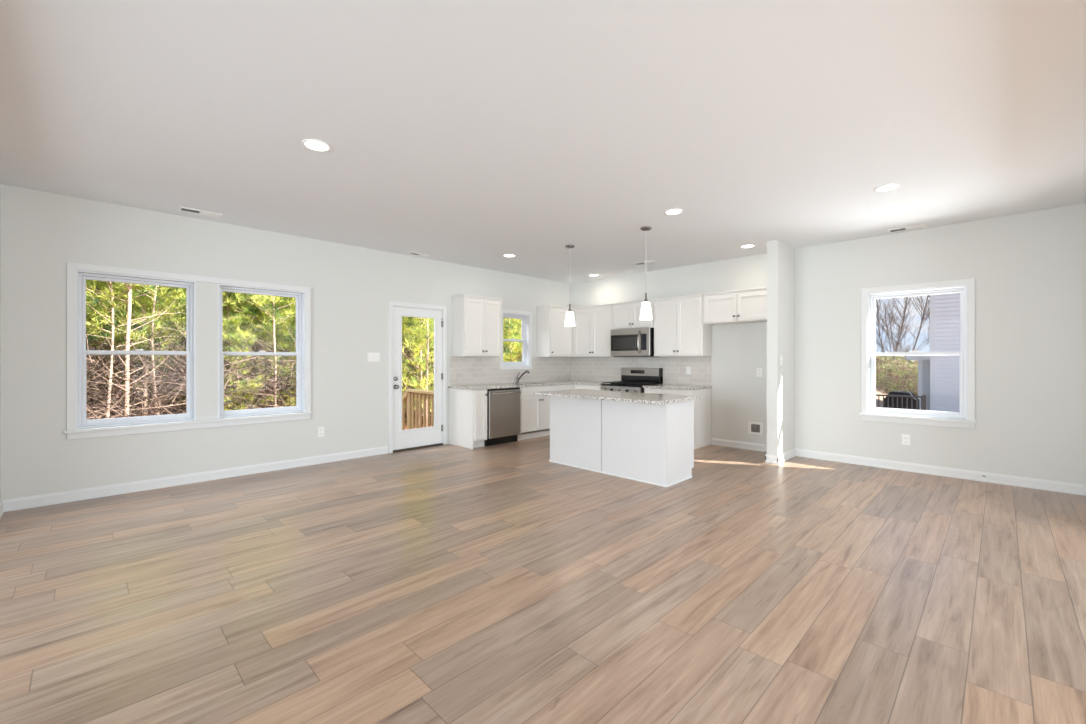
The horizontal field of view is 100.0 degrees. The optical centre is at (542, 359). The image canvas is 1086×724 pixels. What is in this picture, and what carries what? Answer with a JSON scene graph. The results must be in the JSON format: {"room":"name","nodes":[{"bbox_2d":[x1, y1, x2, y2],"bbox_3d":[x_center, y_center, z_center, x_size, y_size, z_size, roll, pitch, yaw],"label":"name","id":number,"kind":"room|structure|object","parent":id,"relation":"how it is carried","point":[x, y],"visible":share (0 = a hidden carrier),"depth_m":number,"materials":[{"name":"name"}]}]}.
{"room":"empty living room","nodes":[
{"label":"empty living room","id":0,"kind":"room"},
{"bbox_2d":[0,183,0,500],"bbox_3d":[-2.270,-0.095,1.458,0.120,2.730,6.470,0,0,-45],"label":"wall","id":1,"kind":"structure","parent":0,"point":[0,183],"depth_m":3.78,"materials":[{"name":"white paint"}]},
{"bbox_2d":[0,500,3,517],"bbox_3d":[-4.179,1.221,3.474,0.018,0.098,0.920,0,0,-45],"label":"baseboard","id":2,"kind":"structure","parent":1,"relation":"attached to","point":[1,502],"depth_m":3.72,"materials":[{"name":"paint"}]},
{"bbox_2d":[1,184,570,499],"bbox_3d":[-3.220,-0.095,5.190,10.760,2.730,0.160,0,0,-45],"label":"wall","id":3,"kind":"structure","parent":0,"point":[352,287],"depth_m":4.75,"materials":[{"name":"white paint"}]},
{"bbox_2d":[76,270,195,429],"bbox_3d":[-3.950,-0.089,4.463,0.865,1.438,0.160,0,0,-45],"label":"window","id":4,"kind":"structure","parent":3,"relation":"in","point":[82,276],"depth_m":4.40,"materials":[{"name":"plastic"}]},
{"bbox_2d":[64,262,312,439],"bbox_3d":[-3.513,-0.075,4.768,2.059,1.581,0.065,0,0,-45],"label":"trim","id":5,"kind":"structure","parent":3,"relation":"attached to","point":[72,433],"depth_m":4.50,"materials":[{"name":"paint"}]},
{"bbox_2d":[2,446,387,511],"bbox_3d":[-3.302,1.221,4.983,3.390,0.098,0.018,0,0,-45],"label":"baseboard","id":6,"kind":"structure","parent":3,"relation":"attached to","point":[14,504],"depth_m":4.57,"materials":[{"name":"paint"}]},
{"bbox_2d":[218,284,304,418],"bbox_3d":[-3.206,-0.089,5.204,0.861,1.438,0.160,0,0,-45],"label":"window","id":7,"kind":"structure","parent":3,"relation":"in","point":[300,296],"depth_m":5.25,"materials":[{"name":"plastic"}]},
{"bbox_2d":[318,427,323,436],"bbox_3d":[-2.713,0.885,5.575,0.074,0.118,0.010,0,0,-45],"label":"power outlet","id":8,"kind":"object","parent":3,"relation":"attached to","point":[320,429],"visible":1,"depth_m":5.57,"materials":[{"name":"white plastic"}]},
{"bbox_2d":[368,353,379,361],"bbox_3d":[-2.239,-0.030,6.041,0.165,0.118,0.018,0,0,-45],"label":"light switch","id":9,"kind":"object","parent":3,"relation":"attached to","point":[372,357],"visible":1,"depth_m":6.04,"materials":[{"name":"white plastic"}]},
{"bbox_2d":[388,301,446,452],"bbox_3d":[-1.770,0.237,6.508,0.915,2.065,0.018,0,0,-45],"label":"trim","id":10,"kind":"structure","parent":3,"relation":"attached to","point":[391,304],"depth_m":6.22,"materials":[{"name":"paint"}]},
{"bbox_2d":[393,306,442,451],"bbox_3d":[-1.813,0.260,6.552,0.825,2.020,0.216,0,0,-45],"label":"door","id":11,"kind":"structure","parent":3,"relation":"in","point":[417,438],"depth_m":6.49,"materials":[{"name":"paint"}]},
{"bbox_2d":[451,294,502,356],"bbox_3d":[-0.998,-0.502,7.033,0.742,0.908,0.359,0,0,-45],"label":"upper cabinet","id":12,"kind":"object","parent":3,"relation":"attached to","point":[476,320],"visible":1,"depth_m":6.87,"materials":[{"name":"paint"}]},
{"bbox_2d":[450,356,570,385],"bbox_3d":[-0.435,0.175,7.842,2.729,0.446,0.010,0,0,-45],"label":"tile backsplash","id":13,"kind":"structure","parent":3,"relation":"attached to","point":[464,370],"depth_m":7.54,"materials":[{"name":"white tile"}]},
{"bbox_2d":[503,313,528,365],"bbox_3d":[-0.516,-0.335,7.882,0.610,0.890,0.160,0,0,-45],"label":"window","id":14,"kind":"structure","parent":3,"relation":"in","point":[524,318],"depth_m":8.05,"materials":[{"name":"plastic"}]},
{"bbox_2d":[500,309,531,369],"bbox_3d":[-0.453,-0.335,7.819,0.726,1.006,0.018,0,0,-45],"label":"trim","id":15,"kind":"structure","parent":3,"relation":"attached to","point":[502,367],"depth_m":7.84,"materials":[{"name":"paint"}]},
{"bbox_2d":[536,305,571,356],"bbox_3d":[0.223,-0.499,8.248,0.626,0.903,0.359,0,0,-45],"label":"upper cabinet","id":16,"kind":"object","parent":3,"relation":"attached to","point":[554,339],"visible":0.91,"depth_m":8.09,"materials":[{"name":"paint"}]},
{"bbox_2d":[0,435,1085,723],"bbox_3d":[0.262,1.330,1.552,10.960,0.120,10.230,0,0,-45],"label":"floor","id":17,"kind":"structure","parent":0,"point":[505,583],"depth_m":2.43,"materials":[{"name":"brown wood"}]},
{"bbox_2d":[449,388,486,448],"bbox_3d":[-1.095,0.850,6.732,0.262,0.840,0.649,0,0,-45],"label":"base cabinet","id":18,"kind":"object","parent":17,"relation":"on","point":[467,408],"visible":0.96,"depth_m":6.57,"materials":[{"name":"paint"}]},
{"bbox_2d":[484,387,520,445],"bbox_3d":[-0.764,0.851,7.032,0.616,0.838,0.675,0,0,-45],"label":"dishwasher","id":19,"kind":"object","parent":17,"relation":"on","point":[503,404],"visible":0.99,"depth_m":6.81,"materials":[{"name":"silver metal"}]},
{"bbox_2d":[517,385,557,440],"bbox_3d":[-0.247,0.850,7.576,0.870,0.840,0.649,0,0,-45],"label":"base cabinet","id":20,"kind":"object","parent":17,"relation":"on","point":[534,409],"visible":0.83,"depth_m":7.30,"materials":[{"name":"paint"}]},
{"bbox_2d":[558,384,573,389],"bbox_3d":[0.393,0.850,8.251,0.980,0.840,0.596,0,0,-45],"label":"base cabinet","id":21,"kind":"object","parent":17,"relation":"on","point":[570,386],"visible":0.08,"depth_m":7.84,"materials":[{"name":"paint"}]},
{"bbox_2d":[448,380,602,389],"bbox_3d":[-0.015,0.414,7.402,2.773,0.032,1.223,0,0,-45],"label":"countertop","id":22,"kind":"structure","parent":21,"relation":"on","point":[564,382],"depth_m":7.26,"materials":[{"name":"stone"}]},
{"bbox_2d":[516,370,529,382],"bbox_3d":[-0.337,0.289,7.666,0.056,0.219,0.315,0,0,-45],"label":"kitchen faucet","id":23,"kind":"object","parent":22,"relation":"on","point":[527,371],"visible":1,"depth_m":7.70,"materials":[{"name":"silver metal"}]},
{"bbox_2d":[574,384,600,389],"bbox_3d":[0.949,0.850,7.939,0.649,0.840,0.615,0,0,-45],"label":"base cabinet","id":24,"kind":"object","parent":17,"relation":"on","point":[576,386],"visible":0.07,"depth_m":7.72,"materials":[{"name":"paint"}]},
{"bbox_2d":[549,396,693,486],"bbox_3d":[0.875,0.850,5.330,0.641,0.840,1.636,0,0,-45],"label":"kitchen island","id":25,"kind":"object","parent":17,"relation":"on","point":[653,444],"visible":0.8,"depth_m":4.90,"materials":[{"name":"paint"}]},
{"bbox_2d":[533,389,699,404],"bbox_3d":[0.795,0.414,5.257,0.855,0.032,1.730,0,0,-45],"label":"island countertop","id":26,"kind":"structure","parent":25,"relation":"on","point":[634,397],"depth_m":5.04,"materials":[{"name":"stone"}]},
{"bbox_2d":[600,368,662,392],"bbox_3d":[1.421,0.672,7.408,0.710,1.075,0.765,0,0,-45],"label":"gas range","id":27,"kind":"object","parent":17,"relation":"on","point":[632,379],"visible":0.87,"depth_m":7.40,"materials":[{"name":"silver metal"}]},
{"bbox_2d":[601,383,658,385],"bbox_3d":[1.415,0.402,7.402,0.570,0.016,0.765,0,0,-45],"label":"cooktop","id":28,"kind":"object","parent":27,"relation":"in","point":[603,384],"depth_m":7.19,"materials":[{"name":"black glass"}]},
{"bbox_2d":[644,388,710,448],"bbox_3d":[2.012,0.850,6.871,0.649,0.840,0.789,0,0,-45],"label":"base cabinet","id":29,"kind":"object","parent":17,"relation":"on","point":[702,406],"visible":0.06,"depth_m":6.62,"materials":[{"name":"paint"}]},
{"bbox_2d":[643,384,711,389],"bbox_3d":[2.021,0.414,6.878,0.626,0.032,0.802,0,0,-45],"label":"countertop","id":30,"kind":"structure","parent":29,"relation":"on","point":[660,386],"depth_m":6.72,"materials":[{"name":"stone"}]},
{"bbox_2d":[0,0,1085,283],"bbox_3d":[0.262,-1.535,1.552,10.960,0.150,10.230,0,0,-45],"label":"ceiling","id":31,"kind":"structure","parent":0,"point":[473,133],"depth_m":2.75,"materials":[{"name":"white paint"}]},
{"bbox_2d":[178,206,221,217],"bbox_3d":[-3.391,-1.456,4.512,0.340,0.009,0.140,0,0,-45],"label":"ceiling vent","id":32,"kind":"object","parent":31,"relation":"in","point":[190,210],"visible":1,"depth_m":4.50,"materials":[{"name":"white plastic"}]},
{"bbox_2d":[302,139,331,151],"bbox_3d":[-1.542,-1.456,3.108,0.184,0.008,0.184,0,0,-45],"label":"recessed light","id":33,"kind":"object","parent":31,"relation":"in","point":[316,145],"visible":1,"depth_m":3.10,"materials":[{"name":"white plastic"}]},
{"bbox_2d":[407,252,430,256],"bbox_3d":[-1.718,-1.456,6.332,0.300,0.009,0.120,0,0,-45],"label":"ceiling vent","id":34,"kind":"object","parent":31,"relation":"in","point":[411,253],"visible":1,"depth_m":6.31,"materials":[{"name":"white plastic"}]},
{"bbox_2d":[503,254,515,256],"bbox_3d":[-0.473,-1.456,6.400,0.184,0.008,0.184,0,0,-45],"label":"recessed light","id":35,"kind":"object","parent":31,"relation":"in","point":[504,255],"visible":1,"depth_m":6.39,"materials":[{"name":"white plastic"}]},
{"bbox_2d":[565,245,574,325],"bbox_3d":[0.346,-0.945,5.861,0.136,1.030,0.136,0,0,-45],"label":"pendant light","id":36,"kind":"object","parent":31,"relation":"hanging from","point":[569,321],"visible":1,"depth_m":5.82,"materials":[{"name":"white glass"}]},
{"bbox_2d":[633,260,656,264],"bbox_3d":[1.529,-1.456,6.856,0.140,0.009,0.340,0,0,-45],"label":"ceiling vent","id":37,"kind":"object","parent":31,"relation":"in","point":[649,261],"visible":1,"depth_m":6.83,"materials":[{"name":"white plastic"}]},
{"bbox_2d":[640,226,651,319],"bbox_3d":[1.143,-0.951,5.060,0.136,1.018,0.136,0,0,-45],"label":"pendant light","id":38,"kind":"object","parent":31,"relation":"hanging from","point":[645,314],"visible":1,"depth_m":5.02,"materials":[{"name":"white glass"}]},
{"bbox_2d":[664,209,682,214],"bbox_3d":[1.290,-1.456,4.501,0.184,0.008,0.184,0,0,-45],"label":"recessed light","id":39,"kind":"object","parent":31,"relation":"in","point":[670,211],"visible":1,"depth_m":4.49,"materials":[{"name":"white plastic"}]},
{"bbox_2d":[740,244,755,247],"bbox_3d":[2.637,-1.456,5.870,0.184,0.008,0.184,0,0,-45],"label":"recessed light","id":40,"kind":"object","parent":31,"relation":"in","point":[747,245],"visible":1,"depth_m":5.87,"materials":[{"name":"white"}]},
{"bbox_2d":[874,183,900,191],"bbox_3d":[2.922,-1.456,3.868,0.184,0.008,0.184,0,0,-45],"label":"recessed light","id":41,"kind":"object","parent":31,"relation":"in","point":[887,187],"visible":1,"depth_m":3.86,"materials":[{"name":"white plastic"}]},
{"bbox_2d":[887,224,926,232],"bbox_3d":[4.042,-1.456,5.068,0.140,0.009,0.340,0,0,-45],"label":"ceiling vent","id":42,"kind":"object","parent":31,"relation":"in","point":[920,225],"visible":1,"depth_m":5.05,"materials":[{"name":"white plastic"}]},
{"bbox_2d":[767,240,794,455],"bbox_3d":[3.045,-0.095,5.829,0.660,2.730,0.125,0,0,-45],"label":"wall","id":43,"kind":"structure","parent":0,"point":[780,256],"depth_m":5.63,"materials":[{"name":"white paint"}]},
{"bbox_2d":[765,448,795,463],"bbox_3d":[3.038,1.221,5.822,0.678,0.098,0.161,0,0,-45],"label":"baseboard","id":44,"kind":"structure","parent":43,"relation":"attached to","point":[774,459],"depth_m":5.63,"materials":[{"name":"paint"}]},
{"bbox_2d":[571,203,1085,484],"bbox_3d":[4.074,-0.095,5.375,0.160,2.730,9.870,0,0,-45],"label":"wall","id":45,"kind":"structure","parent":0,"point":[1028,269],"depth_m":5.01,"materials":[{"name":"white paint"}]},
{"bbox_2d":[572,303,612,356],"bbox_3d":[0.843,-0.499,8.252,0.359,0.903,1.217,0,0,-45],"label":"upper cabinet","id":46,"kind":"object","parent":45,"relation":"attached to","point":[593,323],"visible":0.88,"depth_m":8.02,"materials":[{"name":"paint"}]},
{"bbox_2d":[612,299,653,329],"bbox_3d":[1.552,-0.727,7.538,0.359,0.449,0.785,0,0,-45],"label":"upper cabinet","id":47,"kind":"object","parent":45,"relation":"attached to","point":[626,315],"visible":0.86,"depth_m":7.45,"materials":[{"name":"paint"}]},
{"bbox_2d":[610,328,659,356],"bbox_3d":[1.512,-0.272,7.499,0.451,0.452,0.755,0,0,-45],"label":"microwave","id":48,"kind":"object","parent":47,"relation":"attached to","point":[636,342],"visible":0.97,"depth_m":7.34,"materials":[{"name":"silver metal"}]},
{"bbox_2d":[571,356,710,385],"bbox_3d":[1.527,0.175,7.813,0.010,0.446,2.800,0,0,-45],"label":"tile backsplash","id":49,"kind":"structure","parent":45,"relation":"attached to","point":[605,369],"depth_m":7.57,"materials":[{"name":"white tile"}]},
{"bbox_2d":[686,367,690,373],"bbox_3d":[2.254,0.170,7.070,0.010,0.118,0.074,0,0,-45],"label":"power outlet","id":50,"kind":"object","parent":49,"relation":"attached to","point":[688,369],"visible":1,"depth_m":7.06,"materials":[{"name":"white plastic"}]},
{"bbox_2d":[653,294,711,356],"bbox_3d":[2.115,-0.499,6.973,0.359,0.903,0.802,0,0,-45],"label":"upper cabinet","id":51,"kind":"object","parent":45,"relation":"attached to","point":[679,328],"visible":0.97,"depth_m":6.82,"materials":[{"name":"paint"}]},
{"bbox_2d":[702,287,766,324],"bbox_3d":[2.752,-0.733,6.333,0.359,0.436,0.994,0,0,-45],"label":"upper cabinet","id":52,"kind":"object","parent":45,"relation":"attached to","point":[749,305],"visible":0.77,"depth_m":6.25,"materials":[{"name":"paint"}]},
{"bbox_2d":[712,438,766,451],"bbox_3d":[2.876,1.221,6.454,0.018,0.098,1.000,0,0,-45],"label":"baseboard","id":53,"kind":"structure","parent":45,"relation":"attached to","point":[720,442],"depth_m":6.51,"materials":[{"name":"paint"}]},
{"bbox_2d":[748,421,762,434],"bbox_3d":[2.966,0.960,6.367,0.019,0.170,0.200,0,0,-45],"label":"water supply box","id":54,"kind":"object","parent":45,"relation":"attached to","point":[753,427],"visible":1,"depth_m":6.36,"materials":[{"name":"white plastic"}]},
{"bbox_2d":[756,368,761,376],"bbox_3d":[3.002,0.180,6.333,0.010,0.118,0.074,0,0,-45],"label":"power outlet","id":55,"kind":"object","parent":45,"relation":"attached to","point":[758,370],"visible":1,"depth_m":6.33,"materials":[{"name":"white plastic"}]},
{"bbox_2d":[902,434,909,444],"bbox_3d":[4.134,0.915,5.195,0.010,0.118,0.074,0,0,-45],"label":"power outlet","id":56,"kind":"object","parent":45,"relation":"attached to","point":[905,438],"visible":1,"depth_m":5.20,"materials":[{"name":"white plastic"}]},
{"bbox_2d":[867,285,967,419],"bbox_3d":[4.247,-0.073,5.202,0.160,1.437,0.880,0,0,-45],"label":"window","id":57,"kind":"structure","parent":45,"relation":"in","point":[962,289],"depth_m":5.18,"materials":[{"name":"plastic"}]},
{"bbox_2d":[859,278,976,428],"bbox_3d":[4.182,-0.060,5.136,0.065,1.580,1.026,0,0,-45],"label":"trim","id":58,"kind":"structure","parent":45,"relation":"attached to","point":[970,423],"depth_m":5.04,"materials":[{"name":"paint"}]},
{"bbox_2d":[795,448,1085,495],"bbox_3d":[4.205,1.221,5.118,0.018,0.098,2.520,0,0,-45],"label":"baseboard","id":59,"kind":"structure","parent":45,"relation":"attached to","point":[1071,488],"depth_m":4.91,"materials":[{"name":"paint"}]},
{"label":"outside","id":60,"kind":"structure","parent":0,"visible":0},
{"bbox_2d":[87,381,882,429],"bbox_3d":[-2.031,2.232,44.563,120.000,0.711,53.970,0,0,-45],"label":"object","id":61,"kind":"structure","parent":60,"point":[272,381],"depth_m":19.11,"materials":[{"name":"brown plant"}]},
{"bbox_2d":[86,313,121,403],"bbox_3d":[-13.761,-0.310,13.603,2.387,4.736,2.488,0,0,27],"label":"pine tree","id":62,"kind":"object","parent":61,"relation":"on","point":[90,313],"visible":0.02,"depth_m":13.67,"materials":[{"name":"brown plant"}]},
{"bbox_2d":[86,281,133,395],"bbox_3d":[-12.150,-1.638,11.531,2.708,7.405,2.766,0,0,-12],"label":"pine tree","id":63,"kind":"object","parent":61,"relation":"on","point":[98,306],"visible":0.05,"depth_m":11.64,"materials":[{"name":"green plant"}]},
{"bbox_2d":[86,281,135,417],"bbox_3d":[-14.957,-0.766,15.508,2.896,5.746,3.018,0,0,-27],"label":"pine tree","id":64,"kind":"object","parent":61,"relation":"on","point":[105,281],"visible":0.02,"depth_m":15.41,"materials":[{"name":"green plant"}]},
{"bbox_2d":[86,280,138,418],"bbox_3d":[-13.185,-4.280,13.326,3.797,12.649,3.850,0,0,4],"label":"pine tree","id":65,"kind":"object","parent":61,"relation":"on","point":[91,280],"visible":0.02,"depth_m":13.20,"materials":[{"name":"green plant"}]},
{"bbox_2d":[88,283,173,416],"bbox_3d":[-8.687,-2.816,9.396,2.661,9.743,3.216,0,0,-38],"label":"pine tree","id":66,"kind":"object","parent":61,"relation":"on","point":[128,326],"visible":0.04,"depth_m":9.31,"materials":[{"name":"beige plant"}]},
{"bbox_2d":[86,280,177,418],"bbox_3d":[-8.813,-2.147,9.306,2.346,8.423,2.506,0,0,-20],"label":"pine tree","id":67,"kind":"object","parent":61,"relation":"on","point":[103,297],"visible":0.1,"depth_m":9.31,"materials":[{"name":"green plant"}]},
{"bbox_2d":[86,282,177,416],"bbox_3d":[-12.029,-0.364,13.357,2.425,4.812,2.527,0,0,-24],"label":"pine tree","id":68,"kind":"object","parent":61,"relation":"on","point":[112,282],"visible":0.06,"depth_m":13.18,"materials":[{"name":"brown plant"}]},
{"bbox_2d":[86,280,185,415],"bbox_3d":[-9.742,-1.447,11.239,2.593,6.942,2.539,0,0,-42],"label":"pine tree","id":69,"kind":"object","parent":61,"relation":"on","point":[145,347],"visible":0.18,"depth_m":11.11,"materials":[{"name":"green plant"}]},
{"bbox_2d":[86,283,185,413],"bbox_3d":[-9.037,-1.766,10.605,2.111,7.580,2.255,0,0,-6],"label":"pine tree","id":70,"kind":"object","parent":61,"relation":"on","point":[155,301],"visible":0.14,"depth_m":10.64,"materials":[{"name":"green plant"}]},
{"bbox_2d":[87,280,185,410],"bbox_3d":[-10.869,-1.967,12.543,3.100,7.976,2.458,0,0,30],"label":"pine tree","id":71,"kind":"object","parent":61,"relation":"on","point":[177,305],"visible":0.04,"depth_m":12.32,"materials":[{"name":"green plant"}]},
{"bbox_2d":[110,287,185,413],"bbox_3d":[-10.563,-0.984,12.616,2.244,6.008,2.197,0,0,-42],"label":"pine tree","id":72,"kind":"object","parent":61,"relation":"on","point":[115,310],"visible":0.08,"depth_m":12.65,"materials":[{"name":"green plant"}]},
{"bbox_2d":[116,288,185,413],"bbox_3d":[-12.298,-0.636,14.802,2.761,5.478,2.877,0,0,34],"label":"pine tree","id":73,"kind":"object","parent":61,"relation":"on","point":[174,288],"visible":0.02,"depth_m":14.78,"materials":[{"name":"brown plant"}]},
{"bbox_2d":[134,294,223,411],"bbox_3d":[-11.172,-0.166,14.596,2.851,4.487,2.850,0,0,-7],"label":"pine tree","id":74,"kind":"object","parent":61,"relation":"on","point":[173,294],"visible":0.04,"depth_m":14.25,"materials":[{"name":"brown plant"}]},
{"bbox_2d":[159,292,249,400],"bbox_3d":[-7.825,-2.239,10.672,2.797,8.472,2.314,0,0,25],"label":"pine tree","id":75,"kind":"object","parent":61,"relation":"on","point":[183,306],"visible":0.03,"depth_m":11.08,"materials":[{"name":"green plant"}]},
{"bbox_2d":[172,288,271,404],"bbox_3d":[-9.604,-2.945,14.000,3.174,10.047,2.807,0,0,30],"label":"pine tree","id":76,"kind":"object","parent":61,"relation":"on","point":[225,313],"visible":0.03,"depth_m":13.92,"materials":[{"name":"green plant"}]},
{"bbox_2d":[223,292,267,408],"bbox_3d":[-10.194,-0.099,15.037,2.328,4.433,2.234,0,0,-37],"label":"pine tree","id":77,"kind":"object","parent":61,"relation":"on","point":[225,292],"visible":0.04,"depth_m":14.94,"materials":[{"name":"green plant"}]},
{"bbox_2d":[223,312,273,410],"bbox_3d":[-7.660,0.362,11.577,1.705,3.247,1.636,0,0,-19],"label":"pine tree","id":78,"kind":"object","parent":61,"relation":"on","point":[237,318],"visible":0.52,"depth_m":11.42,"materials":[{"name":"green plant"}]},
{"bbox_2d":[226,301,273,388],"bbox_3d":[-11.444,-0.179,16.649,2.973,4.680,2.974,0,0,19],"label":"pine tree","id":79,"kind":"object","parent":61,"relation":"on","point":[249,301],"visible":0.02,"depth_m":17.06,"materials":[{"name":"green plant"}]},
{"bbox_2d":[240,307,273,392],"bbox_3d":[-12.607,-0.191,19.730,2.911,4.583,2.912,0,0,5],"label":"pine tree","id":80,"kind":"object","parent":61,"relation":"on","point":[251,307],"visible":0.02,"depth_m":19.36,"materials":[{"name":"green plant"}]},
{"bbox_2d":[223,292,295,407],"bbox_3d":[-7.769,-2.580,12.535,2.802,9.207,2.764,0,0,21],"label":"pine tree","id":81,"kind":"object","parent":61,"relation":"on","point":[269,323],"visible":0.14,"depth_m":12.39,"materials":[{"name":"green plant"}]},
{"bbox_2d":[245,295,281,407],"bbox_3d":[-10.029,-3.552,16.294,3.601,11.397,3.184,0,0,4],"label":"pine tree","id":82,"kind":"object","parent":61,"relation":"on","point":[245,295],"visible":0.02,"depth_m":16.25,"materials":[{"name":"green plant"}]},
{"bbox_2d":[236,296,295,406],"bbox_3d":[-8.246,-2.521,14.248,2.775,9.245,2.814,0,0,40],"label":"pine tree","id":83,"kind":"object","parent":61,"relation":"on","point":[276,296],"visible":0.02,"depth_m":14.26,"materials":[{"name":"green plant"}]},
{"bbox_2d":[239,293,295,406],"bbox_3d":[-6.712,-2.045,11.432,2.198,8.049,2.657,0,0,-2],"label":"pine tree","id":84,"kind":"object","parent":61,"relation":"on","point":[265,307],"visible":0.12,"depth_m":11.55,"materials":[{"name":"green plant"}]},
{"bbox_2d":[248,313,295,407],"bbox_3d":[-6.724,0.358,12.467,2.098,3.303,2.098,0,0,26],"label":"pine tree","id":85,"kind":"object","parent":61,"relation":"on","point":[284,346],"visible":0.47,"depth_m":12.35,"materials":[{"name":"green plant"}]},
{"bbox_2d":[263,296,295,359],"bbox_3d":[-8.008,-1.957,14.764,2.276,8.146,2.574,0,0,17],"label":"pine tree","id":86,"kind":"object","parent":61,"relation":"on","point":[277,296],"visible":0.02,"depth_m":14.11,"materials":[{"name":"green plant"}]},
{"bbox_2d":[86,287,521,426],"bbox_3d":[-4.617,0.259,20.817,31.841,4.740,16.896,0,0,-45],"label":"trees","id":87,"kind":"object","parent":61,"relation":"on","point":[90,387],"visible":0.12,"depth_m":10.54,"materials":[{"name":"green plant"}]},
{"bbox_2d":[402,318,431,375],"bbox_3d":[-5.303,-2.776,18.396,3.048,9.646,2.695,0,0,-34],"label":"pine tree","id":88,"kind":"object","parent":61,"relation":"on","point":[410,318],"visible":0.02,"depth_m":18.34,"materials":[{"name":"green plant"}]},
{"bbox_2d":[402,317,433,383],"bbox_3d":[-4.203,-2.219,15.493,2.584,8.490,2.548,0,0,-43],"label":"pine tree","id":89,"kind":"object","parent":61,"relation":"on","point":[406,336],"visible":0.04,"depth_m":15.64,"materials":[{"name":"green plant"}]},
{"bbox_2d":[402,316,433,427],"bbox_3d":[-3.167,-0.408,11.907,2.454,4.870,2.558,0,0,6],"label":"pine tree","id":90,"kind":"object","parent":61,"relation":"on","point":[418,345],"visible":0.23,"depth_m":11.85,"materials":[{"name":"green plant"}]},
{"bbox_2d":[402,389,433,429],"bbox_3d":[-2.667,1.264,7.406,1.280,1.503,2.160,0,0,-45],"label":"deck railing","id":91,"kind":"object","parent":61,"relation":"on","point":[408,396],"visible":0.12,"depth_m":7.58,"materials":[{"name":"beige wood"}]},
{"bbox_2d":[402,317,433,426],"bbox_3d":[-2.960,-1.792,11.411,2.255,7.580,2.111,0,0,5],"label":"pine tree","id":92,"kind":"object","parent":61,"relation":"on","point":[408,323],"visible":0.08,"depth_m":11.42,"materials":[{"name":"green plant"}]},
{"bbox_2d":[503,318,521,361],"bbox_3d":[-1.100,-0.579,14.944,2.680,5.102,2.571,0,0,-27],"label":"pine tree","id":93,"kind":"object","parent":61,"relation":"on","point":[520,344],"visible":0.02,"depth_m":15.02,"materials":[{"name":"green plant"}]},
{"bbox_2d":[503,318,521,361],"bbox_3d":[-0.738,-0.415,13.834,3.086,4.857,3.085,0,0,-8],"label":"pine tree","id":94,"kind":"object","parent":61,"relation":"on","point":[513,327],"visible":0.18,"depth_m":13.38,"materials":[{"name":"green plant"}]},
{"bbox_2d":[876,298,905,360],"bbox_3d":[31.026,-1.990,41.417,2.756,8.014,2.718,0,0,24],"label":"bare tree","id":95,"kind":"object","parent":61,"relation":"on","point":[891,298],"visible":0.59,"depth_m":41.32,"materials":[{"name":"grey plant"}]},
{"bbox_2d":[880,305,908,365],"bbox_3d":[35.630,-1.919,46.390,2.464,7.897,2.890,0,0,11],"label":"bare tree","id":96,"kind":"object","parent":61,"relation":"on","point":[892,305],"visible":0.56,"depth_m":46.33,"materials":[{"name":"grey plant"}]},
{"bbox_2d":[876,351,917,395],"bbox_3d":[25.681,1.043,35.118,14.728,3.431,12.571,0,0,-45],"label":"brush","id":97,"kind":"object","parent":61,"relation":"on","point":[910,371],"visible":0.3,"depth_m":29.67,"materials":[{"name":"green plant"}]},
{"bbox_2d":[894,318,909,351],"bbox_3d":[37.241,-1.227,47.172,2.019,6.471,2.368,0,0,4],"label":"bare tree","id":98,"kind":"object","parent":61,"relation":"on","point":[904,318],"visible":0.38,"depth_m":46.96,"materials":[{"name":"grey plant"}]},
{"bbox_2d":[891,317,916,358],"bbox_3d":[33.550,-1.148,42.708,1.963,6.291,2.302,0,0,-4],"label":"bare tree","id":99,"kind":"object","parent":61,"relation":"on","point":[891,317],"visible":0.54,"depth_m":42.66,"materials":[{"name":"grey plant"}]},
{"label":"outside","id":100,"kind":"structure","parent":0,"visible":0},
{"bbox_2d":[876,386,901,407],"bbox_3d":[46.270,2.435,22.095,83.240,1.091,46.030,0,0,-45],"label":"ground","id":101,"kind":"structure","parent":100,"point":[877,390],"depth_m":26.71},
{"bbox_2d":[876,299,898,378],"bbox_3d":[24.061,-2.729,32.440,3.206,10.431,2.751,0,0,-20],"label":"bare tree","id":102,"kind":"object","parent":101,"relation":"on","point":[879,301],"visible":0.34,"depth_m":32.13,"materials":[{"name":"grey plant"}]},
{"bbox_2d":[878,296,922,374],"bbox_3d":[24.815,-2.984,32.323,2.892,10.966,3.371,0,0,-45],"label":"bare tree","id":103,"kind":"object","parent":101,"relation":"on","point":[908,303],"visible":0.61,"depth_m":32.12,"materials":[{"name":"grey plant"}]},
{"bbox_2d":[876,394,926,409],"bbox_3d":[11.349,1.610,15.637,3.250,1.120,3.550,0,0,-45],"label":"railing","id":104,"kind":"object","parent":101,"relation":"on","point":[923,397],"visible":0.16,"depth_m":13.76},
{"bbox_2d":[884,391,918,409],"bbox_3d":[11.261,1.560,14.343,0.600,1.100,0.840,0,0,-45],"label":"grill","id":105,"kind":"object","parent":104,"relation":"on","point":[907,393],"visible":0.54,"depth_m":14.13,"materials":[{"name":"black metal"}]},
{"bbox_2d":[889,296,929,386],"bbox_3d":[25.034,-2.066,29.781,3.125,9.088,3.082,0,0,-8],"label":"bare tree","id":106,"kind":"object","parent":101,"relation":"on","point":[920,300],"visible":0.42,"depth_m":29.81,"materials":[{"name":"grey plant"}]},
{"bbox_2d":[923,301,929,345],"bbox_3d":[41.633,-2.344,47.914,2.692,10.207,3.137,0,0,-42],"label":"bare tree","id":107,"kind":"object","parent":101,"relation":"on","point":[924,301],"visible":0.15,"depth_m":48.51,"materials":[{"name":"grey plant"}]},
{"bbox_2d":[905,293,959,411],"bbox_3d":[20.800,-1.775,17.482,10.450,8.490,10.570,0,0,-45],"label":"neighbouring house","id":108,"kind":"structure","parent":101,"relation":"on","point":[938,375],"depth_m":16.55,"materials":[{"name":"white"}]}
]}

